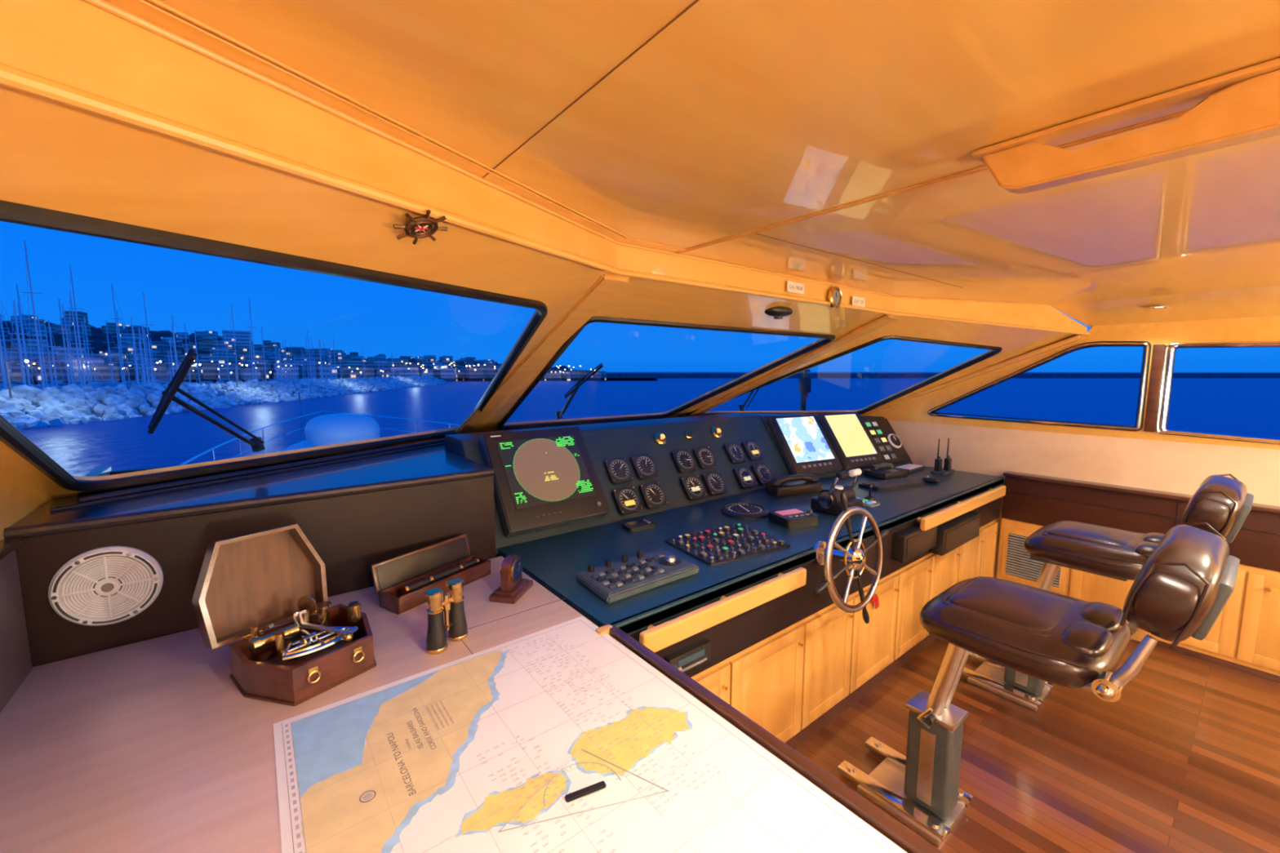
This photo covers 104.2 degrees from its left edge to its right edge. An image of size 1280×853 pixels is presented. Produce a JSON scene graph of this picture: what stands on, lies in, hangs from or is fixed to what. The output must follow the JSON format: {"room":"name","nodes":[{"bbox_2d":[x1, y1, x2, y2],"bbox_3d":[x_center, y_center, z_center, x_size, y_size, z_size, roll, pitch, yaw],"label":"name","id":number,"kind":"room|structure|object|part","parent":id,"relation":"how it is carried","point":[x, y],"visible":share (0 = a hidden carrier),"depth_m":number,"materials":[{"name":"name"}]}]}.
{"room":"control cabin","nodes":[
{"label":"control cabin","id":0,"kind":"room"},
{"bbox_2d":[0,536,32,712],"bbox_3d":[-0.998,0.530,0.551,0.030,0.365,1.780,-5,8,-38],"label":"wall","id":1,"kind":"structure","parent":0,"point":[15,663],"depth_m":1.18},
{"bbox_2d":[0,466,111,541],"bbox_3d":[-0.779,0.600,0.220,0.040,2.060,5.000,-5,8,-38],"label":"wall","id":2,"kind":"structure","parent":0,"point":[18,499],"depth_m":1.30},
{"bbox_2d":[15,475,496,666],"bbox_3d":[-1.087,0.412,1.649,1.240,0.370,0.040,-5,8,-38],"label":"wall","id":3,"kind":"structure","parent":0,"point":[351,534],"depth_m":1.51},
{"bbox_2d":[48,546,163,626],"bbox_3d":[-1.431,0.431,1.339,0.214,0.214,0.025,-5,8,-38],"label":"wall speaker","id":4,"kind":"object","parent":3,"relation":"attached to","point":[109,584],"depth_m":1.33},
{"bbox_2d":[109,464,497,557],"bbox_3d":[-0.415,0.650,3.678,4.840,1.240,0.040,-5,8,-38],"label":"wall","id":5,"kind":"structure","parent":0,"point":[115,472],"depth_m":2.19,"materials":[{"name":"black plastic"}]},
{"bbox_2d":[0,84,1081,498],"bbox_3d":[0.336,-0.261,2.611,4.771,0.746,2.402,-5,8,-38],"label":"wall","id":6,"kind":"structure","parent":0,"point":[54,155],"depth_m":0.92,"materials":[{"name":"brown wood"}]},
{"bbox_2d":[147,348,265,452],"bbox_3d":[-1.363,-0.038,1.530,0.220,0.369,0.898,-4,7,-29],"label":"windscreen wiper","id":7,"kind":"object","parent":6,"relation":"attached to","point":[256,443],"visible":1,"depth_m":1.41,"materials":[{"name":"black plastic"}]},
{"bbox_2d":[3,438,493,538],"bbox_3d":[-0.042,0.047,3.131,4.760,0.049,1.171,-5,8,-38],"label":"window sill","id":8,"kind":"structure","parent":6,"relation":"attached to","point":[423,463],"depth_m":1.67,"materials":[{"name":"black plastic"}]},
{"bbox_2d":[0,200,547,491],"bbox_3d":[-0.968,-0.114,1.683,1.436,0.589,2.015,-5,8,-38],"label":"window","id":9,"kind":"structure","parent":6,"relation":"in","point":[11,212],"depth_m":1.09,"materials":[{"name":"black rubber"}]},
{"bbox_2d":[393,209,448,244],"bbox_3d":[-0.421,-0.383,0.959,0.089,0.046,0.097,3,7,25],"label":"wheel","id":10,"kind":"object","parent":6,"relation":"attached to","point":[420,227],"visible":1,"depth_m":0.95,"materials":[{"name":"brown wood"}]},
{"bbox_2d":[555,363,603,419],"bbox_3d":[-0.413,-0.190,3.011,0.098,0.373,0.890,-3,7,-23],"label":"windscreen wiper","id":11,"kind":"object","parent":6,"relation":"attached to","point":[558,414],"visible":1,"depth_m":2.91,"materials":[{"name":"black plastic"}]},
{"bbox_2d":[496,315,835,430],"bbox_3d":[0.069,-0.252,2.955,1.737,0.584,1.358,-5,8,-38],"label":"window","id":12,"kind":"structure","parent":6,"relation":"in","point":[828,338],"depth_m":2.79,"materials":[{"name":"black rubber"}]},
{"bbox_2d":[738,387,759,411],"bbox_3d":[0.858,-0.263,3.872,0.234,0.353,0.691,-2,7,-15],"label":"windscreen wiper","id":13,"kind":"object","parent":6,"relation":"attached to","point":[740,406],"visible":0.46,"depth_m":4.06,"materials":[{"name":"black plastic"}]},
{"bbox_2d":[454,272,1084,434],"bbox_3d":[0.852,-0.288,3.099,3.385,0.740,2.260,-5,8,-38],"label":"window pillars","id":14,"kind":"structure","parent":6,"relation":"attached to","point":[607,285],"depth_m":2.51,"materials":[{"name":"wood"}]},
{"bbox_2d":[764,306,792,319],"bbox_3d":[0.634,-0.523,2.279,0.159,0.060,0.090,-5,8,-38],"label":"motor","id":15,"kind":"object","parent":6,"relation":"attached to","point":[778,312],"visible":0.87,"depth_m":2.24,"materials":[{"name":"black plastic"}]},
{"bbox_2d":[786,280,804,294],"bbox_3d":[0.672,-0.600,2.149,0.120,0.045,0.006,-5,8,-38],"label":"plaque","id":16,"kind":"object","parent":6,"relation":"attached to","point":[792,286],"visible":1,"depth_m":2.14,"materials":[{"name":"white plastic"}]},
{"bbox_2d":[827,286,842,308],"bbox_3d":[0.917,-0.605,2.332,0.100,0.100,0.018,-5,8,-38],"label":"gauge","id":17,"kind":"object","parent":6,"relation":"attached to","point":[834,297],"visible":1,"depth_m":2.32,"materials":[{"name":"gold metal"}]},
{"bbox_2d":[686,335,1002,415],"bbox_3d":[1.449,-0.331,3.709,1.344,0.596,1.806,-5,8,-38],"label":"window","id":18,"kind":"structure","parent":6,"relation":"in","point":[997,350],"depth_m":3.39,"materials":[{"name":"black rubber"}]},
{"bbox_2d":[851,296,865,306],"bbox_3d":[1.085,-0.620,2.472,0.120,0.045,0.006,-5,8,-38],"label":"plaque","id":19,"kind":"object","parent":6,"relation":"attached to","point":[857,301],"visible":1,"depth_m":2.47,"materials":[{"name":"white plastic"}]},
{"bbox_2d":[105,0,1279,328],"bbox_3d":[1.671,-0.469,0.901,4.800,0.185,3.235,-5,8,-38],"label":"ceiling","id":20,"kind":"structure","parent":0,"point":[738,117],"depth_m":0.80,"materials":[{"name":"beige paint"}]},
{"bbox_2d":[0,0,1090,335],"bbox_3d":[0.865,-0.532,1.898,4.780,0.180,0.719,-5,8,-38],"label":"fascia","id":21,"kind":"object","parent":20,"relation":"attached to","point":[100,57],"depth_m":0.74,"materials":[{"name":"wood"}]},
{"bbox_2d":[136,0,1192,288],"bbox_3d":[1.083,-0.459,0.433,3.301,0.005,3.225,-5,8,-38],"label":"trim ceiling mouldings","id":22,"kind":"structure","parent":20,"relation":"attached to","point":[1178,114],"depth_m":0.86,"materials":[{"name":"wood"}]},
{"bbox_2d":[972,57,1279,193],"bbox_3d":[0.954,-0.430,0.562,0.075,0.084,1.000,-5,8,-38],"label":"handle","id":23,"kind":"object","parent":20,"relation":"attached to","point":[1241,106],"visible":1,"depth_m":0.76,"materials":[{"name":"brown wood"}]},
{"bbox_2d":[1147,305,1170,308],"bbox_3d":[2.899,-0.667,2.779,0.090,0.007,0.090,-5,8,-38],"label":"recessed light","id":24,"kind":"object","parent":20,"relation":"in","point":[1161,306],"depth_m":2.77,"materials":[{"name":"white"}]},
{"bbox_2d":[795,638,1279,852],"bbox_3d":[1.420,1.534,1.413,4.840,0.060,4.200,-5,8,-38],"label":"floor","id":25,"kind":"structure","parent":0,"point":[1187,758],"depth_m":2.14,"materials":[{"name":"brown wood"}]},
{"bbox_2d":[0,555,942,852],"bbox_3d":[-0.508,1.089,1.023,1.295,0.910,1.760,-5,8,-38],"label":"table","id":26,"kind":"object","parent":25,"relation":"on","point":[151,745],"visible":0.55,"depth_m":1.03,"materials":[{"name":"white wood"}]},
{"bbox_2d":[191,524,376,706],"bbox_3d":[-0.885,0.449,1.272,0.392,0.329,0.300,4,7,29],"label":"wooden box","id":27,"kind":"object","parent":26,"relation":"on","point":[248,585],"visible":1,"depth_m":1.27,"materials":[{"name":"brown wood"}]},
{"bbox_2d":[369,533,490,614],"bbox_3d":[-0.711,0.498,1.728,0.144,0.132,0.370,4,7,31],"label":"case","id":28,"kind":"object","parent":26,"relation":"on","point":[402,583],"visible":0.97,"depth_m":1.70,"materials":[{"name":"brown wood"}]},
{"bbox_2d":[425,577,468,654],"bbox_3d":[-0.534,0.519,1.374,0.055,0.166,0.127,3,7,28],"label":"binoculars","id":29,"kind":"object","parent":26,"relation":"on","point":[455,622],"visible":1,"depth_m":1.36,"materials":[{"name":"black plastic"}]},
{"bbox_2d":[488,554,533,604],"bbox_3d":[-0.435,0.502,1.686,0.090,0.133,0.150,1,6,12],"label":"desk clock","id":30,"kind":"object","parent":26,"relation":"on","point":[513,588],"visible":1,"depth_m":1.65,"materials":[{"name":"brown wood"}]},
{"bbox_2d":[272,616,906,852],"bbox_3d":[-0.172,0.652,0.907,0.770,0.003,1.000,-5,8,-38],"label":"chart","id":31,"kind":"object","parent":26,"relation":"on","point":[440,759],"visible":1,"depth_m":0.94,"materials":[{"name":"paper"}]},
{"bbox_2d":[497,748,668,832],"bbox_3d":[-0.110,0.648,0.918,0.293,0.006,0.142,-2,7,-16],"label":"triangle","id":32,"kind":"object","parent":31,"relation":"on","point":[600,785],"visible":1,"depth_m":0.89,"materials":[{"name":"plastic"}]},
{"bbox_2d":[444,413,1004,750],"bbox_3d":[0.833,0.652,3.044,3.450,1.335,1.469,-5,8,-38],"label":"console","id":33,"kind":"object","parent":25,"relation":"on","point":[793,662],"depth_m":2.40,"materials":[{"name":"plastic"}]},
{"bbox_2d":[478,426,609,537],"bbox_3d":[-0.452,0.242,2.382,0.520,0.429,0.346,-5,8,-38],"label":"monitor","id":34,"kind":"object","parent":33,"relation":"on","point":[544,479],"visible":1,"depth_m":2.32,"materials":[{"name":"grey plastic"}]},
{"bbox_2d":[604,453,668,515],"bbox_3d":[-0.019,0.303,2.681,0.338,0.263,0.202,-5,8,-38],"label":"cluster","id":35,"kind":"object","parent":33,"relation":"on","point":[627,500],"visible":1,"depth_m":2.66,"materials":[{"name":"black plastic"}]},
{"bbox_2d":[576,548,698,603],"bbox_3d":[-0.005,0.522,1.829,0.429,0.060,0.230,-5,8,-38],"label":"control panel","id":36,"kind":"object","parent":33,"relation":"on","point":[624,578],"visible":1,"depth_m":1.79,"materials":[{"name":"plastic"}]},
{"bbox_2d":[622,519,656,532],"bbox_3d":[-0.004,0.476,2.411,0.150,0.025,0.090,-4,7,-32],"label":"display unit","id":37,"kind":"object","parent":33,"relation":"on","point":[643,524],"visible":1,"depth_m":2.39,"materials":[{"name":"black plastic"}]},
{"bbox_3d":[0.123,0.073,2.955,0.080,0.070,0.063,-5,8,-38],"label":"brass dimmer knob","id":38,"kind":"part","parent":33,"relation":"part of","materials":[{"name":"gold metal"}]},
{"bbox_2d":[663,637,711,673],"bbox_3d":[0.164,0.781,1.672,0.190,0.070,0.058,-5,8,-38],"label":"radio","id":39,"kind":"object","parent":33,"relation":"attached to","point":[686,659],"visible":0.69,"depth_m":1.67,"materials":[{"name":"black plastic"}]},
{"bbox_2d":[684,431,693,439],"bbox_3d":[0.305,0.056,3.094,0.052,0.052,0.051,-5,8,-38],"label":"toggle switch","id":40,"kind":"object","parent":33,"relation":"on","point":[688,435],"visible":1,"depth_m":3.08,"materials":[{"name":"gold metal"}]},
{"bbox_2d":[671,445,727,500],"bbox_3d":[0.355,0.271,2.971,0.338,0.263,0.202,-5,8,-38],"label":"cluster","id":41,"kind":"object","parent":33,"relation":"on","point":[692,485],"visible":1,"depth_m":2.95,"materials":[{"name":"black plastic"}]},
{"bbox_3d":[0.501,0.041,3.249,0.080,0.070,0.063,-5,8,-38],"label":"brass dimmer knob","id":42,"kind":"part","parent":33,"relation":"part of","materials":[{"name":"gold metal"}]},
{"bbox_2d":[639,567,806,652],"bbox_3d":[0.315,0.618,1.738,0.820,0.070,0.071,-5,8,-38],"label":"grab rail","id":43,"kind":"object","parent":33,"relation":"attached to","point":[655,638],"visible":0.88,"depth_m":1.66,"materials":[{"name":"brown wood"}]},
{"bbox_2d":[665,523,790,565],"bbox_3d":[0.380,0.498,2.180,0.440,0.031,0.330,-4,7,-30],"label":"switch panel","id":44,"kind":"object","parent":33,"relation":"on","point":[726,544],"visible":1,"depth_m":2.14,"materials":[{"name":"black plastic"}]},
{"bbox_3d":[0.561,0.447,2.661,0.250,0.027,0.250,-5,8,-38],"label":"rudder angle dial","id":45,"kind":"part","parent":33,"relation":"part of","materials":[{"name":"black plastic"}]},
{"bbox_2d":[723,440,773,488],"bbox_3d":[0.714,0.240,3.250,0.338,0.263,0.202,-5,8,-38],"label":"cluster","id":46,"kind":"object","parent":33,"relation":"on","point":[744,476],"visible":0.98,"depth_m":3.23,"materials":[{"name":"black plastic"}]},
{"bbox_2d":[768,507,819,528],"bbox_3d":[0.768,0.448,2.492,0.200,0.062,0.160,-3,7,-23],"label":"radio","id":47,"kind":"object","parent":33,"relation":"on","point":[793,517],"visible":1,"depth_m":2.44,"materials":[{"name":"black plastic"}]},
{"bbox_2d":[765,474,823,497],"bbox_3d":[1.014,0.355,3.110,0.484,0.114,0.132,-2,7,-20],"label":"telephone handset","id":48,"kind":"object","parent":33,"relation":"on","point":[778,486],"visible":0.95,"depth_m":3.05,"materials":[{"name":"black plastic"}]},
{"bbox_2d":[766,414,842,475],"bbox_3d":[1.193,0.130,3.611,0.460,0.401,0.320,-3,7,-28],"label":"monitor","id":49,"kind":"object","parent":33,"relation":"on","point":[802,442],"visible":0.98,"depth_m":3.56,"materials":[{"name":"grey plastic"}]},
{"bbox_2d":[810,468,862,515],"bbox_3d":[1.064,0.342,2.687,0.247,0.230,0.200,-5,8,-38],"label":"throttle lever","id":50,"kind":"object","parent":33,"relation":"on","point":[828,500],"visible":0.94,"depth_m":2.63,"materials":[{"name":"black plastic"}]},
{"bbox_2d":[816,412,884,471],"bbox_3d":[1.617,0.105,3.835,0.430,0.401,0.320,-3,7,-28],"label":"monitor","id":51,"kind":"object","parent":33,"relation":"on","point":[849,437],"visible":0.97,"depth_m":3.79,"materials":[{"name":"yellow glass"}]},
{"bbox_2d":[813,491,888,623],"bbox_3d":[0.836,0.533,2.071,0.568,0.564,0.210,-5,8,-38],"label":"steering wheel","id":52,"kind":"object","parent":33,"relation":"attached to","point":[853,558],"visible":1,"depth_m":2.00,"materials":[{"name":"metal"}]},
{"bbox_2d":[855,483,879,507],"bbox_3d":[1.290,0.386,2.908,0.200,0.095,0.240,-5,8,-38],"label":"joystick","id":53,"kind":"object","parent":33,"relation":"on","point":[868,501],"visible":0.44,"depth_m":2.85,"materials":[{"name":"grey plastic"}]},
{"bbox_2d":[871,594,879,608],"bbox_3d":[1.168,0.873,2.485,0.079,0.084,0.023,-5,8,-38],"label":"tag","id":54,"kind":"object","parent":33,"relation":"attached to","point":[875,598],"visible":0.84,"depth_m":2.48,"materials":[{"name":"plastic"}]},
{"bbox_2d":[864,462,907,479],"bbox_3d":[1.763,0.315,3.566,0.240,0.092,0.180,-3,7,-26],"label":"phone","id":55,"kind":"object","parent":33,"relation":"on","point":[883,471],"visible":1,"depth_m":3.52,"materials":[{"name":"black plastic"}]},
{"bbox_2d":[862,418,911,463],"bbox_3d":[1.984,0.113,4.030,0.330,0.326,0.249,-3,7,-28],"label":"panel","id":56,"kind":"object","parent":33,"relation":"on","point":[890,446],"visible":0.94,"depth_m":4.01,"materials":[{"name":"black plastic"}]},
{"bbox_2d":[858,477,924,491],"bbox_3d":[1.665,0.379,3.291,0.440,0.025,0.160,-3,7,-25],"label":"keyboard","id":57,"kind":"object","parent":33,"relation":"on","point":[903,482],"visible":0.96,"depth_m":3.25,"materials":[{"name":"black plastic"}]},
{"bbox_2d":[893,463,924,473],"bbox_3d":[2.064,0.319,3.816,0.260,0.029,0.120,-5,8,-38],"label":"document tray","id":58,"kind":"object","parent":33,"relation":"on","point":[910,468],"visible":0.9,"depth_m":3.77,"materials":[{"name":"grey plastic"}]},
{"bbox_2d":[921,475,940,483],"bbox_3d":[1.975,0.359,3.379,0.069,0.044,0.109,-5,8,-38],"label":"mouse","id":59,"kind":"object","parent":33,"relation":"on","point":[928,479],"visible":1,"depth_m":3.36,"materials":[{"name":"black plastic"}]},
{"bbox_2d":[930,438,954,475],"bbox_3d":[2.250,0.217,3.688,0.200,0.260,0.090,-5,8,-38],"label":"walkie talkies","id":60,"kind":"object","parent":33,"relation":"on","point":[939,470],"visible":1,"depth_m":3.67,"materials":[{"name":"black plastic"}]},
{"bbox_2d":[917,485,1005,531],"bbox_3d":[1.973,0.476,3.027,1.250,0.070,0.071,-5,8,-38],"label":"grab rail","id":61,"kind":"object","parent":33,"relation":"attached to","point":[929,522],"visible":1,"depth_m":2.90,"materials":[{"name":"brown wood"}]},
{"bbox_2d":[837,522,1239,847],"bbox_3d":[1.212,0.860,1.688,0.572,1.221,0.956,-5,8,-38],"label":"chair","id":62,"kind":"object","parent":25,"relation":"on","point":[1180,591],"visible":1,"depth_m":1.50,"materials":[{"name":"leather"}]},
{"bbox_2d":[961,474,1253,711],"bbox_3d":[2.102,0.783,2.380,0.572,1.221,0.956,-5,8,-38],"label":"chair","id":63,"kind":"object","parent":25,"relation":"on","point":[1222,502],"visible":0.7,"depth_m":2.20,"materials":[{"name":"leather"}]},
{"bbox_2d":[996,471,1279,683],"bbox_3d":[3.537,0.919,2.435,0.110,0.939,3.000,-5,8,-38],"label":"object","id":64,"kind":"object","parent":25,"relation":"on","point":[1245,636],"visible":0.55,"depth_m":2.92,"materials":[{"name":"brown wood"}]},
{"bbox_2d":[1000,527,1066,593],"bbox_3d":[2.727,0.922,3.452,0.024,0.360,0.360,-5,8,-38],"label":"vent grille","id":65,"kind":"object","parent":64,"relation":"attached to","point":[1017,564],"visible":0.69,"depth_m":3.50,"materials":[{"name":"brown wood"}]},
{"bbox_2d":[866,315,1279,577],"bbox_3d":[3.003,0.275,3.157,0.040,2.060,5.000,-5,8,-38],"label":"wall","id":66,"kind":"structure","parent":0,"point":[1151,460],"depth_m":3.17,"materials":[{"name":"beige paint"}]},
{"bbox_2d":[927,341,1279,444],"bbox_3d":[3.137,-0.201,2.875,0.030,0.600,2.734,-5,8,-38],"label":"window frame","id":67,"kind":"structure","parent":66,"relation":"in","point":[1159,355],"depth_m":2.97,"materials":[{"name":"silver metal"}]},
{"bbox_2d":[1159,343,1279,442],"bbox_3d":[3.539,-0.138,2.387,0.030,0.576,1.433,-5,8,-38],"label":"window","id":68,"kind":"structure","parent":66,"relation":"in","point":[1171,350],"depth_m":2.90,"materials":[{"name":"silver metal"}]},
{"label":"outside","id":69,"kind":"structure","parent":0,"visible":0},
{"bbox_2d":[0,320,657,382],"bbox_3d":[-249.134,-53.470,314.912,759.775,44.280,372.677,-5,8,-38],"label":"hillside","id":70,"kind":"structure","parent":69,"point":[98,339],"depth_m":315.33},
{"bbox_2d":[0,311,606,386],"bbox_3d":[-264.920,-47.805,279.253,511.987,48.845,294.361,-5,8,-38],"label":"city buildings","id":71,"kind":"structure","parent":70,"relation":"on","point":[208,371],"depth_m":278.89},
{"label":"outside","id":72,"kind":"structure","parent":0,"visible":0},
{"bbox_2d":[19,372,1279,476],"bbox_3d":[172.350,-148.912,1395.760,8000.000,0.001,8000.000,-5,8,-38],"label":"sea water","id":73,"kind":"structure","parent":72,"point":[1237,406],"depth_m":69.71,"materials":[{"name":"blue liquid"}]},
{"bbox_2d":[0,240,396,391],"bbox_3d":[-123.319,-19.478,125.327,150.362,21.916,194.843,-5,8,-38],"label":"marina","id":74,"kind":"object","parent":73,"relation":"on","point":[111,383],"visible":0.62,"depth_m":90.08,"materials":[{"name":"metal"}]},
{"bbox_2d":[0,375,449,430],"bbox_3d":[-73.327,-8.516,111.576,116.178,4.987,197.137,-5,8,-38],"label":"rock breakwater","id":75,"kind":"object","parent":73,"relation":"in","point":[29,406],"visible":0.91,"depth_m":62.90,"materials":[{"name":"stone"}]},
{"bbox_2d":[4,358,28,398],"bbox_3d":[-60.062,-4.681,48.123,1.907,3.843,0.263,-1,6,-11],"label":"lamp post","id":76,"kind":"object","parent":75,"relation":"on","point":[25,360],"visible":1,"depth_m":47.98,"materials":[{"name":"metal"}]},
{"bbox_2d":[234,363,247,386],"bbox_3d":[-65.663,-8.435,82.131,1.698,3.843,1.029,-5,8,-38],"label":"lamp post","id":77,"kind":"object","parent":75,"relation":"on","point":[240,363],"visible":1,"depth_m":81.98,"materials":[{"name":"metal"}]},
{"bbox_2d":[605,373,1279,377],"bbox_3d":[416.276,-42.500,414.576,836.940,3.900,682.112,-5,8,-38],"label":"breakwater","id":78,"kind":"object","parent":73,"relation":"on","point":[658,375],"visible":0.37,"depth_m":398.03,"materials":[{"name":"concrete"}]},
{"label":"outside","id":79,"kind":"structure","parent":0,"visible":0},
{"bbox_2d":[276,440,312,452],"bbox_3d":[-5.629,2.055,10.548,6.600,2.700,16.900,-5,8,-38],"label":"foredeck","id":80,"kind":"object","parent":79,"point":[304,444],"visible":0.02,"depth_m":14.11,"materials":[{"name":"silver metal"}]},
{"bbox_2d":[297,392,302,438],"bbox_3d":[-10.629,-0.340,15.610,0.040,1.450,0.300,-5,8,-38],"label":"flagstaff","id":81,"kind":"object","parent":80,"relation":"on","point":[298,393],"visible":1,"depth_m":15.67,"materials":[{"name":"silver metal"}]},
{"bbox_2d":[178,411,460,465],"bbox_3d":[-5.568,0.589,10.307,6.372,0.768,16.928,-5,8,-38],"label":"deck railing","id":82,"kind":"object","parent":80,"relation":"on","point":[283,422],"visible":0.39,"depth_m":12.92,"materials":[{"name":"silver metal"}]},
{"bbox_2d":[304,413,380,447],"bbox_3d":[-8.046,0.142,13.481,1.698,0.960,2.598,-5,8,-38],"label":"tender","id":83,"kind":"object","parent":80,"relation":"on","point":[340,428],"visible":0.75,"depth_m":12.56,"materials":[{"name":"white plastic"}]},
{"bbox_2d":[798,369,811,410],"bbox_3d":[1.878,0.356,5.792,0.200,2.320,0.100,-5,8,-38],"label":"signal mast","id":84,"kind":"object","parent":80,"relation":"on","point":[805,382],"visible":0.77,"depth_m":5.69,"materials":[{"name":"black metal"}]}
]}

